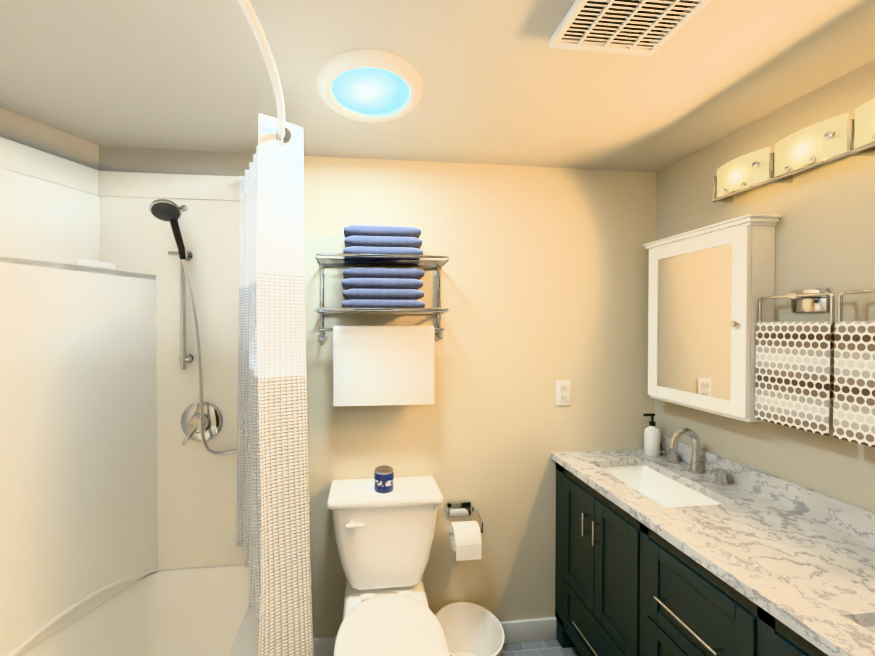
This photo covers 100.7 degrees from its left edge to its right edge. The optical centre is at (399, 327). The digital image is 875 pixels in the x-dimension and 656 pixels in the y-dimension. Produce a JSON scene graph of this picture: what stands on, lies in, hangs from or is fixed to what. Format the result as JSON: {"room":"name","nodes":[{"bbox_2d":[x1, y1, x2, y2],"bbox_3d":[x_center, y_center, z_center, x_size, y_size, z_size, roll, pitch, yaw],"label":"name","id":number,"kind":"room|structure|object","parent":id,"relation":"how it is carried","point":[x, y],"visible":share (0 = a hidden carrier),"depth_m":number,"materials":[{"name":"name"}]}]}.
{"room":"bathroom","nodes":[
{"label":"bathroom","id":0,"kind":"room"},
{"bbox_2d":[0,107,98,195],"bbox_3d":[-1.728,0.365,0.343,0.100,2.180,2.720,0,1,22],"label":"wall","id":1,"kind":"structure","parent":0,"point":[20,129],"depth_m":1.31,"materials":[{"name":"grey paint"}]},
{"bbox_2d":[0,0,874,171],"bbox_3d":[-0.522,-0.777,0.501,3.913,0.100,2.253,0,1,-6],"label":"ceiling","id":2,"kind":"structure","parent":0,"point":[504,83],"depth_m":1.04,"materials":[{"name":"grey paint"}]},
{"bbox_2d":[316,49,422,121],"bbox_3d":[-0.088,-0.721,1.108,0.324,0.022,0.324,0,1,-6],"label":"skylight","id":3,"kind":"object","parent":2,"relation":"attached to","point":[367,85],"visible":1,"depth_m":1.07,"materials":[{"name":"white"}]},
{"bbox_2d":[549,0,710,55],"bbox_3d":[0.532,-0.718,0.790,0.280,0.022,0.280,0,1,-6],"label":"fan","id":4,"kind":"object","parent":2,"relation":"attached to","point":[642,27],"visible":1,"depth_m":0.85,"materials":[{"name":"white plastic"}]},
{"bbox_2d":[303,156,655,637],"bbox_3d":[-0.085,0.352,1.640,2.813,2.180,0.100,0,1,-6],"label":"wall","id":5,"kind":"structure","parent":0,"point":[544,279],"depth_m":1.64,"materials":[{"name":"beige paint"}]},
{"bbox_2d":[99,146,255,176],"bbox_3d":[-0.902,-0.682,1.494,0.860,0.110,0.002,0,1,-6],"label":"wall band","id":6,"kind":"object","parent":5,"relation":"attached to","point":[152,160],"visible":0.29,"depth_m":1.49,"materials":[{"name":"grey paint"}]},
{"bbox_2d":[314,225,449,405],"bbox_3d":[-0.069,-0.045,1.494,0.545,0.726,0.183,0,1,-6],"label":"shelf rack","id":7,"kind":"object","parent":5,"relation":"attached to","point":[383,365],"visible":1,"depth_m":1.47,"materials":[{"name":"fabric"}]},
{"bbox_2d":[333,326,433,405],"bbox_3d":[-0.062,0.155,1.504,0.418,0.327,0.034,0,1,-6],"label":"towel","id":8,"kind":"object","parent":7,"relation":"hanging from","point":[373,365],"depth_m":1.49,"materials":[{"name":"white fabric"}]},
{"bbox_2d":[313,617,556,655],"bbox_3d":[0.132,1.395,1.616,1.211,0.095,0.013,0,1,-6],"label":"baseboard","id":9,"kind":"structure","parent":5,"relation":"attached to","point":[526,630],"depth_m":1.65,"materials":[{"name":"white wood"}]},
{"bbox_2d":[446,501,482,560],"bbox_3d":[0.288,0.874,1.567,0.150,0.182,0.132,0,1,-6],"label":"toilet paper holder","id":10,"kind":"object","parent":5,"relation":"attached to","point":[465,540],"visible":1,"depth_m":1.52,"materials":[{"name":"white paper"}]},
{"bbox_2d":[556,380,570,404],"bbox_3d":[0.760,0.301,1.671,0.072,0.115,0.009,0,1,-6],"label":"electrical outlet","id":11,"kind":"object","parent":5,"relation":"attached to","point":[563,392],"visible":1,"depth_m":1.67,"materials":[{"name":"white plastic"}]},
{"bbox_2d":[501,639,580,655],"bbox_3d":[-0.522,1.503,0.524,3.913,0.100,2.253,0,1,-6],"label":"floor","id":12,"kind":"structure","parent":0,"point":[551,647],"depth_m":1.62,"materials":[{"name":"grey tile"}]},
{"bbox_2d":[0,137,259,655],"bbox_3d":[-1.179,0.414,0.687,1.578,2.075,1.571,0,1,-6],"label":"shower stall","id":13,"kind":"object","parent":12,"relation":"on","point":[119,308],"visible":0.98,"depth_m":1.38,"materials":[{"name":"white plastic"}]},
{"bbox_2d":[327,476,449,655],"bbox_3d":[-0.034,1.052,1.243,0.452,0.788,0.702,0,1,-6],"label":"toilet","id":14,"kind":"object","parent":12,"relation":"on","point":[384,543],"visible":1,"depth_m":1.40,"materials":[{"name":"white ceramic"}]},
{"bbox_2d":[374,465,393,493],"bbox_3d":[-0.062,0.613,1.466,0.081,0.086,0.081,0,1,-6],"label":"candle jar","id":15,"kind":"object","parent":14,"relation":"on","point":[383,479],"visible":1,"depth_m":1.44,"materials":[{"name":"blue glass"}]},
{"bbox_2d":[435,602,503,655],"bbox_3d":[0.282,1.339,1.486,0.290,0.208,0.290,0,1,-6],"label":"trash bin","id":16,"kind":"object","parent":12,"relation":"on","point":[470,629],"visible":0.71,"depth_m":1.59,"materials":[{"name":"white plastic"}]},
{"bbox_2d":[551,428,874,655],"bbox_3d":[1.028,0.926,0.994,0.530,1.044,1.424,0,1,-6],"label":"bathroom vanity","id":17,"kind":"object","parent":12,"relation":"on","point":[676,547],"visible":1,"depth_m":1.09,"materials":[{"name":"grey paint"}]},
{"bbox_2d":[643,413,661,456],"bbox_3d":[1.147,0.483,1.642,0.073,0.187,0.064,0,1,-6],"label":"soap dispenser","id":18,"kind":"object","parent":17,"relation":"on","point":[652,441],"visible":1,"depth_m":1.62,"materials":[{"name":"white plastic"}]},
{"bbox_2d":[654,59,874,511],"bbox_3d":[1.375,0.361,0.709,0.100,2.180,2.053,0,1,-6],"label":"wall","id":19,"kind":"structure","parent":0,"point":[825,232],"depth_m":1.15,"materials":[{"name":"beige paint"}]},
{"bbox_2d":[643,214,781,421],"bbox_3d":[1.182,-0.031,1.423,0.133,0.694,0.457,0,1,-6],"label":"upper cabinet","id":20,"kind":"object","parent":19,"relation":"attached to","point":[710,286],"visible":1,"depth_m":1.34,"materials":[{"name":"white wood"}]},
{"bbox_2d":[712,98,874,202],"bbox_3d":[1.236,-0.521,0.968,0.119,0.116,0.761,0,1,-6],"label":"sconce","id":21,"kind":"object","parent":19,"relation":"attached to","point":[820,144],"visible":0.98,"depth_m":1.06,"materials":[{"name":"white glass"}]},
{"bbox_2d":[754,288,835,435],"bbox_3d":[1.241,0.092,1.120,0.079,0.426,0.197,0,1,-6],"label":"towel ring","id":22,"kind":"object","parent":19,"relation":"attached to","point":[794,374],"visible":1,"depth_m":1.10,"materials":[{"name":"multicoloured fabric"}]},
{"bbox_2d":[833,289,874,447],"bbox_3d":[1.262,0.094,0.917,0.079,0.426,0.197,0,1,-6],"label":"towel ring","id":23,"kind":"object","parent":19,"relation":"attached to","point":[854,389],"visible":1,"depth_m":0.97,"materials":[{"name":"multicoloured fabric"}]},
{"bbox_3d":[-1.115,0.370,-0.148,1.702,2.180,0.100,0,1,-6],"label":"wall","id":24,"kind":"structure","parent":0,"visible":0},
{"bbox_2d":[236,0,312,655],"bbox_3d":[-0.407,0.340,0.751,0.364,1.902,1.562,0,1,-6],"label":"shower curtain","id":25,"kind":"object","parent":24,"relation":"attached to","point":[273,527],"visible":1,"depth_m":1.09,"materials":[{"name":"white fabric"}]}
]}

